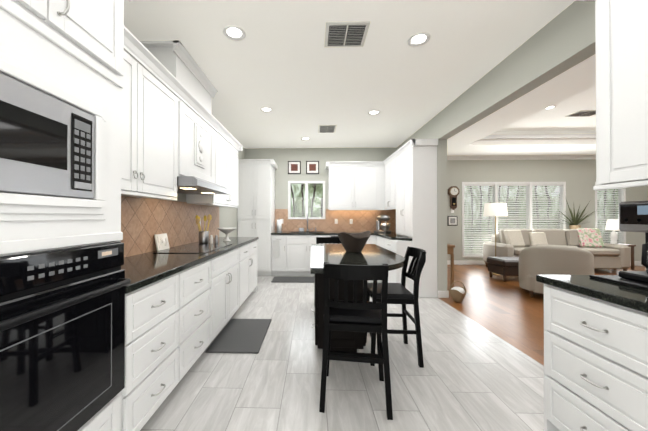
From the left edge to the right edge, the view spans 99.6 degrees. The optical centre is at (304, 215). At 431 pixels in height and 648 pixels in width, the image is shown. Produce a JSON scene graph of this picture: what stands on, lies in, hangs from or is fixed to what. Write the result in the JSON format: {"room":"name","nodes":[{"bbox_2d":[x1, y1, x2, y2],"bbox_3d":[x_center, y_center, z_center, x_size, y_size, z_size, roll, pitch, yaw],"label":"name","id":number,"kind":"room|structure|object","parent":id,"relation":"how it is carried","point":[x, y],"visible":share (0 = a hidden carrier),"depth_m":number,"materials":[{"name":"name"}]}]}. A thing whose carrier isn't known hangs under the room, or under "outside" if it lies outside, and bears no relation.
{"room":"kitchen","nodes":[
{"label":"kitchen","id":0,"kind":"room"},
{"bbox_2d":[124,50,244,236],"bbox_3d":[-1.594,-0.163,2.484,0.100,2.900,8.240,0,0,2],"label":"wall","id":1,"kind":"structure","parent":0,"point":[227,217],"depth_m":5.19,"materials":[{"name":"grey paint"}]},
{"bbox_2d":[136,56,147,195],"bbox_3d":[-1.387,-0.642,1.706,0.352,0.950,0.651,0,0,2],"label":"upper cabinet","id":2,"kind":"object","parent":1,"relation":"attached to","point":[141,71],"depth_m":2.00,"materials":[{"name":"white paint"}]},
{"bbox_2d":[136,68,179,199],"bbox_3d":[-1.372,-0.639,2.234,0.352,0.950,0.652,0,0,2],"label":"upper cabinet","id":3,"kind":"object","parent":1,"relation":"attached to","point":[162,110],"depth_m":2.28,"materials":[{"name":"white paint"}]},
{"bbox_2d":[140,40,211,111],"bbox_3d":[-1.360,-1.359,3.024,0.330,0.498,0.900,0,0,2],"label":"soffit","id":4,"kind":"object","parent":1,"relation":"attached to","point":[169,61],"depth_m":2.57,"materials":[{"name":"white paint"}]},
{"bbox_2d":[168,84,219,187],"bbox_3d":[-1.324,-0.788,3.020,0.403,0.845,0.920,0,0,2],"label":"upper cabinet","id":5,"kind":"object","parent":1,"relation":"attached to","point":[199,130],"depth_m":2.91,"materials":[{"name":"white paint"}]},
{"bbox_2d":[184,132,231,207],"bbox_3d":[-1.327,-0.631,3.806,0.352,0.950,0.653,0,0,2],"label":"upper cabinet","id":6,"kind":"object","parent":1,"relation":"attached to","point":[222,196],"depth_m":3.78,"materials":[{"name":"white paint"}]},
{"bbox_2d":[232,144,239,207],"bbox_3d":[-1.312,-0.629,4.341,0.352,0.950,0.672,0,0,2],"label":"upper cabinet","id":7,"kind":"object","parent":1,"relation":"attached to","point":[235,150],"depth_m":4.43,"materials":[{"name":"white paint"}]},
{"bbox_2d":[245,148,396,218],"bbox_3d":[0.366,-0.143,6.510,3.590,2.900,0.120,0,0,2],"label":"wall","id":8,"kind":"structure","parent":0,"point":[281,157],"depth_m":6.47,"materials":[{"name":"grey paint"}]},
{"bbox_2d":[288,161,300,173],"bbox_3d":[-0.246,-1.133,6.460,0.310,0.310,0.022,0,0,2],"label":"picture frame","id":9,"kind":"object","parent":8,"relation":"attached to","point":[294,167],"visible":1,"depth_m":6.45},
{"bbox_2d":[288,181,324,218],"bbox_3d":[0.046,-0.365,6.505,0.880,0.905,0.150,0,0,2],"label":"sink window","id":10,"kind":"structure","parent":8,"relation":"in","point":[306,183],"depth_m":6.45,"materials":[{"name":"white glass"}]},
{"bbox_2d":[306,161,318,173],"bbox_3d":[0.184,-1.133,6.448,0.310,0.310,0.022,0,0,2],"label":"picture frame","id":11,"kind":"object","parent":8,"relation":"attached to","point":[312,167],"visible":1,"depth_m":6.44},
{"bbox_2d":[329,161,356,210],"bbox_3d":[0.855,-0.669,6.260,0.621,1.050,0.353,0,0,2],"label":"upper cabinet","id":12,"kind":"object","parent":8,"relation":"attached to","point":[342,176],"depth_m":6.08,"materials":[{"name":"white paint"}]},
{"bbox_2d":[357,160,384,210],"bbox_3d":[1.416,-0.669,6.244,0.748,1.050,0.353,0,0,2],"label":"upper cabinet","id":13,"kind":"object","parent":8,"relation":"attached to","point":[370,174],"depth_m":6.07,"materials":[{"name":"white paint"}]},
{"bbox_2d":[140,276,543,430],"bbox_3d":[0.201,1.337,2.426,3.690,0.100,8.240,0,0,2],"label":"floor","id":14,"kind":"structure","parent":0,"point":[471,375],"depth_m":2.10,"materials":[{"name":"tile"}]},
{"bbox_2d":[0,0,135,430],"bbox_3d":[-1.236,0.029,0.943,0.697,2.500,0.860,0,0,2],"label":"tall cabinet","id":15,"kind":"object","parent":14,"relation":"on","point":[112,318],"depth_m":1.03,"materials":[{"name":"white paint"}]},
{"bbox_2d":[132,268,183,430],"bbox_3d":[-1.225,0.838,1.648,0.677,0.890,0.560,0,0,2],"label":"base cabinet","id":16,"kind":"object","parent":14,"relation":"on","point":[158,306],"depth_m":1.63,"materials":[{"name":"white paint"}]},
{"bbox_2d":[132,236,258,287],"bbox_3d":[-1.181,0.380,3.034,0.687,0.040,3.323,0,0,2],"label":"countertop","id":17,"kind":"structure","parent":16,"relation":"on","point":[150,266],"depth_m":2.18,"materials":[{"name":"black stone"}]},
{"bbox_2d":[154,233,169,250],"bbox_3d":[-1.481,0.275,2.839,0.051,0.168,0.220,0,0,2],"label":"decorative plaque","id":18,"kind":"object","parent":17,"relation":"on","point":[161,242],"visible":1,"depth_m":2.81,"materials":[{"name":"white ceramic"}]},
{"bbox_2d":[160,244,227,251],"bbox_3d":[-1.175,0.357,3.010,0.500,0.006,0.860,0,0,2],"label":"cooktop","id":19,"kind":"object","parent":17,"relation":"in","point":[183,247],"depth_m":2.93,"materials":[{"name":"black glass"}]},
{"bbox_2d":[196,215,211,243],"bbox_3d":[-1.304,0.173,3.548,0.192,0.376,0.173,0,0,2],"label":"utensil crock","id":20,"kind":"object","parent":17,"relation":"on","point":[204,237],"visible":1,"depth_m":3.49,"materials":[{"name":"metal"}]},
{"bbox_2d":[209,235,217,243],"bbox_3d":[-1.167,0.305,3.510,0.113,0.112,0.047,0,0,2],"label":"salt","id":21,"kind":"object","parent":17,"relation":"on","point":[211,239],"visible":1,"depth_m":3.50,"materials":[{"name":"white ceramic"}]},
{"bbox_2d":[217,227,235,240],"bbox_3d":[-1.108,0.270,3.899,0.270,0.187,0.270,0,0,2],"label":"pedestal bowl","id":22,"kind":"object","parent":17,"relation":"on","point":[226,231],"visible":1,"depth_m":3.84,"materials":[{"name":"white ceramic"}]},
{"bbox_2d":[184,256,215,374],"bbox_3d":[-1.208,0.841,2.263,0.677,0.890,0.670,0,0,2],"label":"base cabinet","id":23,"kind":"object","parent":14,"relation":"on","point":[199,280],"depth_m":2.24,"materials":[{"name":"white paint"}]},
{"bbox_2d":[216,244,243,335],"bbox_3d":[-1.186,0.845,3.047,0.677,0.890,1.039,0,0,2],"label":"base cabinet","id":24,"kind":"object","parent":14,"relation":"on","point":[230,264],"depth_m":3.04,"materials":[{"name":"white paint"}]},
{"bbox_2d":[205,319,271,353],"bbox_3d":[-0.669,1.281,2.966,0.500,0.016,0.830,0,0,2],"label":"mat","id":25,"kind":"object","parent":14,"relation":"on","point":[241,336],"visible":0.98,"depth_m":2.85,"materials":[{"name":"rubber"}]},
{"bbox_2d":[237,159,252,236],"bbox_3d":[-1.253,0.056,6.162,0.359,2.500,0.662,0,0,2],"label":"tall cabinet","id":26,"kind":"object","parent":14,"relation":"on","point":[245,166],"depth_m":5.83,"materials":[{"name":"white paint"}]},
{"bbox_2d":[244,240,251,300],"bbox_3d":[-1.165,0.849,3.780,0.677,0.890,0.713,0,0,2],"label":"base cabinet","id":27,"kind":"object","parent":14,"relation":"on","point":[247,247],"depth_m":3.96,"materials":[{"name":"white paint"}]},
{"bbox_2d":[252,240,256,291],"bbox_3d":[-1.149,0.851,4.344,0.677,0.890,0.662,0,0,2],"label":"base cabinet","id":28,"kind":"object","parent":14,"relation":"on","point":[254,242],"depth_m":4.40,"materials":[{"name":"white paint"}]},
{"bbox_2d":[253,159,276,275],"bbox_3d":[-0.895,0.055,6.151,0.359,2.500,0.662,0,0,2],"label":"tall cabinet","id":29,"kind":"object","parent":14,"relation":"on","point":[264,211],"depth_m":5.82,"materials":[{"name":"white paint"}]},
{"bbox_2d":[273,235,288,275],"bbox_3d":[-0.511,0.860,6.150,0.403,0.890,0.635,0,0,2],"label":"base cabinet","id":30,"kind":"object","parent":14,"relation":"on","point":[281,263],"depth_m":5.84,"materials":[{"name":"white paint"}]},
{"bbox_2d":[273,240,278,256],"bbox_3d":[-0.609,0.706,5.818,0.140,0.355,0.019,0,0,2],"label":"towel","id":31,"kind":"object","parent":30,"relation":"hanging from","point":[275,248],"visible":0.98,"depth_m":5.81,"materials":[{"name":"white fabric"}]},
{"bbox_2d":[271,277,313,282],"bbox_3d":[-0.207,1.294,5.529,0.880,0.016,0.460,0,0,2],"label":"area rug","id":32,"kind":"object","parent":14,"relation":"on","point":[295,279],"visible":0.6,"depth_m":5.49,"materials":[{"name":"fabric"}]},
{"bbox_2d":[289,235,312,275],"bbox_3d":[-0.150,0.860,6.140,0.579,0.890,0.635,0,0,2],"label":"base cabinet","id":33,"kind":"object","parent":14,"relation":"on","point":[299,245],"depth_m":5.83,"materials":[{"name":"white paint"}]},
{"bbox_2d":[273,231,392,234],"bbox_3d":[0.715,0.395,6.114,2.857,0.040,0.643,0,0,2],"label":"countertop","id":34,"kind":"structure","parent":33,"relation":"on","point":[274,232],"depth_m":6.03,"materials":[{"name":"black stone"}]},
{"bbox_2d":[276,218,281,231],"bbox_3d":[-0.586,0.214,6.272,0.150,0.322,0.150,0,0,2],"label":"paper towel holder","id":35,"kind":"object","parent":34,"relation":"on","point":[279,225],"visible":1,"depth_m":6.23,"materials":[{"name":"paper"}]},
{"bbox_2d":[305,213,316,230],"bbox_3d":[0.158,0.154,6.283,0.225,0.445,0.242,0,0,2],"label":"faucet","id":36,"kind":"object","parent":34,"relation":"on","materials":[{"name":"silver metal"}]},
{"bbox_2d":[374,215,390,232],"bbox_3d":[1.747,0.177,6.082,0.224,0.394,0.370,0,0,-33],"label":"stand mixer","id":37,"kind":"object","parent":34,"relation":"on","point":[385,227],"visible":1,"depth_m":6.00,"materials":[{"name":"metal"}]},
{"bbox_2d":[313,235,328,275],"bbox_3d":[0.278,0.860,6.128,0.523,0.890,0.635,0,0,2],"label":"base cabinet","id":38,"kind":"object","parent":14,"relation":"on","point":[314,236],"depth_m":5.82,"materials":[{"name":"white paint"}]},
{"bbox_2d":[314,237,341,314],"bbox_3d":[0.364,0.804,3.784,0.464,0.982,0.514,0,0,2],"label":"stool","id":39,"kind":"object","parent":14,"relation":"on","point":[326,240],"visible":0.02,"depth_m":4.01,"materials":[{"name":"black paint"}]},
{"bbox_2d":[311,276,365,351],"bbox_3d":[0.314,0.844,2.914,0.494,0.890,0.962,0,0,2],"label":"kitchen island","id":40,"kind":"object","parent":14,"relation":"on","point":[348,341],"depth_m":2.44,"materials":[{"name":"black wood"}]},
{"bbox_2d":[311,244,404,275],"bbox_3d":[0.462,0.378,2.658,0.800,0.040,1.650,0,0,2],"label":"island countertop","id":41,"kind":"structure","parent":40,"relation":"on","point":[371,254],"depth_m":2.32,"materials":[{"name":"black stone"}]},
{"bbox_2d":[336,231,370,252],"bbox_3d":[0.487,0.255,2.695,0.342,0.204,0.338,0,0,2],"label":"bowl","id":42,"kind":"object","parent":41,"relation":"on","point":[354,242],"visible":1,"depth_m":2.62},
{"bbox_2d":[319,262,392,419],"bbox_3d":[0.352,0.795,1.934,0.464,0.982,0.514,0,0,9],"label":"stool","id":43,"kind":"object","parent":14,"relation":"on","point":[355,315],"visible":1,"depth_m":1.77,"materials":[{"name":"black paint"}]},
{"bbox_2d":[366,235,372,243],"bbox_3d":[1.339,0.860,6.098,0.378,0.890,0.635,0,0,2],"label":"base cabinet","id":44,"kind":"object","parent":14,"relation":"on","point":[370,241],"depth_m":5.78,"materials":[{"name":"white paint"}]},
{"bbox_2d":[373,235,384,247],"bbox_3d":[1.790,0.857,5.456,0.676,0.890,0.671,0,0,2],"label":"base cabinet","id":45,"kind":"object","parent":14,"relation":"on","point":[379,240],"depth_m":5.48,"materials":[{"name":"white paint"}]},
{"bbox_2d":[366,246,425,367],"bbox_3d":[0.830,0.798,2.556,0.522,0.982,0.479,0,0,2],"label":"stool","id":46,"kind":"object","parent":14,"relation":"on","point":[398,293],"visible":0.83,"depth_m":2.37,"materials":[{"name":"black paint"}]},
{"bbox_2d":[393,155,400,234],"bbox_3d":[1.925,-0.366,5.018,0.382,1.469,0.577,0,0,2],"label":"tall cabinet","id":47,"kind":"object","parent":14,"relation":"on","point":[399,186],"depth_m":5.12,"materials":[{"name":"white paint"}]},
{"bbox_2d":[385,239,436,297],"bbox_3d":[1.793,0.853,4.765,0.632,0.890,0.837,0,0,2],"label":"base cabinet","id":48,"kind":"object","parent":14,"relation":"on","point":[428,277],"depth_m":4.32,"materials":[{"name":"white paint"}]},
{"bbox_2d":[385,235,404,238],"bbox_3d":[1.796,0.390,5.055,0.642,0.040,1.412,0,0,2],"label":"countertop","id":49,"kind":"structure","parent":48,"relation":"on","point":[386,236],"depth_m":4.80,"materials":[{"name":"black stone"}]},
{"bbox_2d":[401,143,436,238],"bbox_3d":[1.913,-0.368,4.601,0.382,1.469,0.503,0,0,2],"label":"tall cabinet","id":50,"kind":"object","parent":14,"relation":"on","point":[418,164],"depth_m":4.33,"materials":[{"name":"white paint"}]},
{"bbox_2d":[536,280,647,430],"bbox_3d":[1.695,0.836,1.295,0.632,0.890,0.618,0,0,2],"label":"base cabinet","id":51,"kind":"object","parent":14,"relation":"on","point":[595,354],"depth_m":1.31,"materials":[{"name":"white paint"}]},
{"bbox_2d":[536,275,647,307],"bbox_3d":[1.653,0.364,-0.001,0.642,0.040,3.248,0,0,2],"label":"countertop","id":52,"kind":"structure","parent":51,"relation":"on","point":[638,297],"depth_m":1.32,"materials":[{"name":"black stone"}]},
{"bbox_2d":[589,201,647,289],"bbox_3d":[1.799,0.138,1.301,0.370,0.425,0.510,0,0,2],"label":"coffee maker","id":53,"kind":"object","parent":52,"relation":"on","point":[633,216],"visible":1,"depth_m":1.41,"materials":[{"name":"black plastic"}]},
{"bbox_2d":[124,0,595,154],"bbox_3d":[3.703,-1.811,2.823,10.670,0.400,9.200,0,0,2],"label":"ceiling","id":54,"kind":"structure","parent":0,"point":[290,70],"depth_m":3.04,"materials":[{"name":"paint"}]},
{"bbox_2d":[223,25,245,40],"bbox_3d":[-0.621,-1.607,2.408,0.194,0.011,0.194,0,0,2],"label":"recessed light","id":55,"kind":"object","parent":54,"relation":"in","point":[233,32],"visible":0.94,"depth_m":2.40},
{"bbox_2d":[260,107,272,112],"bbox_3d":[-0.580,-1.598,4.130,0.194,0.011,0.194,0,0,2],"label":"recessed light","id":56,"kind":"object","parent":54,"relation":"in","point":[265,109],"visible":1,"depth_m":4.13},
{"bbox_2d":[318,125,336,132],"bbox_3d":[0.410,-1.590,5.046,0.320,0.018,0.420,0,0,2],"label":"ceiling vent","id":57,"kind":"object","parent":54,"relation":"in","point":[326,128],"visible":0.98,"depth_m":4.99,"materials":[{"name":"grey metal"}]},
{"bbox_2d":[324,21,370,46],"bbox_3d":[0.365,-1.603,2.436,0.370,0.018,0.330,0,0,2],"label":"ceiling vent","id":58,"kind":"object","parent":54,"relation":"in","point":[346,34],"visible":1,"depth_m":2.40,"materials":[{"name":"white metal"}]},
{"bbox_2d":[368,110,380,114],"bbox_3d":[1.077,-1.598,4.247,0.194,0.011,0.194,0,0,2],"label":"recessed light","id":59,"kind":"object","parent":54,"relation":"in","point":[374,112],"visible":1,"depth_m":4.25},
{"bbox_2d":[407,32,429,46],"bbox_3d":[1.041,-1.607,2.497,0.194,0.011,0.194,0,0,2],"label":"recessed light","id":60,"kind":"object","parent":54,"relation":"in","point":[419,39],"visible":0.98,"depth_m":2.50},
{"bbox_2d":[565,110,595,116],"bbox_3d":[5.202,-1.890,5.082,0.450,0.018,0.300,0,0,2],"label":"ceiling vent","id":61,"kind":"object","parent":54,"relation":"in","point":[584,113],"visible":0.79,"depth_m":5.06,"materials":[{"name":"metal"}]},
{"bbox_2d":[397,115,446,290],"bbox_3d":[2.218,-0.146,5.838,0.150,2.900,3.040,0,0,2],"label":"wall","id":62,"kind":"structure","parent":0,"point":[427,130],"depth_m":4.32,"materials":[{"name":"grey paint"}]},
{"bbox_2d":[385,159,388,210],"bbox_3d":[1.948,-0.671,5.824,0.382,1.050,0.502,0,0,2],"label":"upper cabinet","id":63,"kind":"object","parent":62,"relation":"attached to","point":[386,160],"depth_m":5.84,"materials":[{"name":"white paint"}]},
{"bbox_2d":[389,151,400,210],"bbox_3d":[1.938,-0.673,5.468,0.382,1.050,0.458,0,0,2],"label":"upper cabinet","id":64,"kind":"object","parent":62,"relation":"attached to","point":[394,156],"depth_m":5.51,"materials":[{"name":"white paint"}]},
{"bbox_2d":[438,290,448,297],"bbox_3d":[2.300,1.249,5.811,0.015,0.110,3.035,0,0,2],"label":"baseboard","id":65,"kind":"structure","parent":62,"relation":"attached to","point":[443,294],"depth_m":4.30,"materials":[{"name":"white wood"}]},
{"bbox_2d":[437,1,595,138],"bbox_3d":[2.136,-1.411,2.970,0.150,0.400,2.710,0,0,2],"label":"header beam","id":66,"kind":"structure","parent":0,"point":[561,42],"depth_m":2.50,"materials":[{"name":"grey paint"}]},
{"bbox_2d":[439,265,644,365],"bbox_3d":[5.547,1.338,2.755,6.980,0.100,9.200,0,0,2],"label":"floor","id":67,"kind":"structure","parent":0,"point":[510,310],"depth_m":3.93,"materials":[{"name":"brown wood"}]},
{"bbox_2d":[447,244,454,287],"bbox_3d":[2.469,0.910,4.990,0.320,0.780,0.450,0,0,2],"label":"table","id":68,"kind":"object","parent":67,"relation":"on","point":[450,248],"visible":0.23,"depth_m":4.78,"materials":[{"name":"brown wood"}]},
{"bbox_2d":[448,287,466,302],"bbox_3d":[2.307,1.192,4.111,0.256,0.204,0.254,0,0,2],"label":"basket","id":69,"kind":"object","parent":67,"relation":"on","point":[457,296],"depth_m":4.05,"materials":[{"name":"wicker"}]},
{"bbox_2d":[450,281,465,293],"bbox_3d":[2.304,1.090,4.118,0.232,0.211,0.190,0,0,2],"label":"cloth","id":70,"kind":"object","parent":69,"relation":"in","point":[460,290],"visible":0.71,"depth_m":4.10,"materials":[{"name":"fabric"}]},
{"bbox_2d":[484,203,507,274],"bbox_3d":[4.272,0.515,6.116,0.450,1.580,0.450,0,0,2],"label":"floor lamp","id":71,"kind":"object","parent":67,"relation":"on","point":[495,209],"visible":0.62,"depth_m":5.97,"materials":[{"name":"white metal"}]},
{"bbox_2d":[487,257,518,281],"bbox_3d":[4.266,1.084,5.568,0.800,0.437,0.550,0,0,2],"label":"ottoman","id":72,"kind":"object","parent":67,"relation":"on","point":[505,267],"visible":0.69,"depth_m":5.37,"materials":[{"name":"brown leather"}]},
{"bbox_2d":[519,244,593,297],"bbox_3d":[4.077,0.877,4.454,1.066,0.840,1.066,0,0,2],"label":"armchair","id":73,"kind":"object","parent":67,"relation":"on","point":[540,259],"visible":0.71,"depth_m":4.12,"materials":[{"name":"beige fabric"}]},
{"bbox_2d":[483,228,629,270],"bbox_3d":[5.945,0.807,6.567,2.800,1.002,0.860,0,0,2],"label":"sofa","id":74,"kind":"object","parent":67,"relation":"on","point":[512,242],"visible":0.56,"depth_m":6.49,"materials":[{"name":"beige fabric"}]},
{"bbox_2d":[560,200,594,228],"bbox_3d":[7.018,0.400,7.089,1.473,1.820,0.220,0,0,2],"label":"potted plant","id":75,"kind":"object","parent":67,"relation":"on","point":[575,223],"visible":0.62,"depth_m":7.08,"materials":[{"name":"green plant"}]},
{"bbox_2d":[605,219,635,269],"bbox_3d":[7.723,0.704,6.828,0.500,1.210,0.500,0,0,2],"label":"table lamp","id":76,"kind":"object","parent":67,"relation":"on","point":[612,224],"visible":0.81,"depth_m":6.76,"materials":[{"name":"white fabric"}]},
{"bbox_2d":[447,159,647,260],"bbox_3d":[5.701,-0.139,7.319,6.730,2.900,0.120,0,0,2],"label":"wall","id":77,"kind":"structure","parent":0,"point":[578,177],"depth_m":7.25,"materials":[{"name":"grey paint"}]},
{"bbox_2d":[447,216,457,225],"bbox_3d":[3.945,0.141,7.296,0.260,0.260,0.022,0,0,2],"label":"photo","id":78,"kind":"object","parent":77,"relation":"attached to","point":[452,220],"visible":1,"depth_m":7.29},
{"bbox_2d":[448,186,458,209],"bbox_3d":[3.964,-0.463,7.272,0.277,0.629,0.074,0,0,2],"label":"wall clock","id":79,"kind":"object","parent":77,"relation":"attached to","point":[453,192],"visible":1,"depth_m":7.25,"materials":[{"name":"brown wood"}]},
{"bbox_2d":[462,182,565,257],"bbox_3d":[5.551,0.111,7.308,2.700,2.010,0.150,0,0,2],"label":"living room window","id":80,"kind":"structure","parent":77,"relation":"in","point":[529,221],"depth_m":7.29,"materials":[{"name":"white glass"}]},
{"bbox_2d":[447,155,595,159],"bbox_3d":[5.698,-1.534,7.222,6.730,0.110,0.090,0,0,2],"label":"crown molding","id":81,"kind":"structure","parent":77,"relation":"attached to","point":[515,157],"depth_m":7.22,"materials":[{"name":"white wood"}]},
{"bbox_2d":[447,260,642,265],"bbox_3d":[5.699,1.256,7.243,6.730,0.110,0.019,0,0,2],"label":"baseboard","id":82,"kind":"structure","parent":77,"relation":"attached to","point":[636,263],"depth_m":7.27,"materials":[{"name":"white wood"}]},
{"bbox_2d":[595,182,625,243],"bbox_3d":[8.040,0.111,7.237,0.780,2.010,0.150,0,0,2],"label":"living room window","id":83,"kind":"structure","parent":77,"relation":"in","point":[621,195],"depth_m":7.22,"materials":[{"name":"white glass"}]},
{"bbox_2d":[584,0,647,187],"bbox_3d":[1.813,-0.770,1.035,0.382,1.200,1.037,0,0,2],"label":"upper cabinet","id":84,"kind":"object","parent":0,"relation":"attached to","point":[621,26],"depth_m":1.41,"materials":[{"name":"white paint"}]},
{"label":"outside","id":85,"kind":"structure","parent":0,"visible":0},
{"bbox_2d":[291,184,618,249],"bbox_3d":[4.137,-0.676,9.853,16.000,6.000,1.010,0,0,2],"label":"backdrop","id":86,"kind":"structure","parent":85,"point":[297,198],"depth_m":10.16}
]}

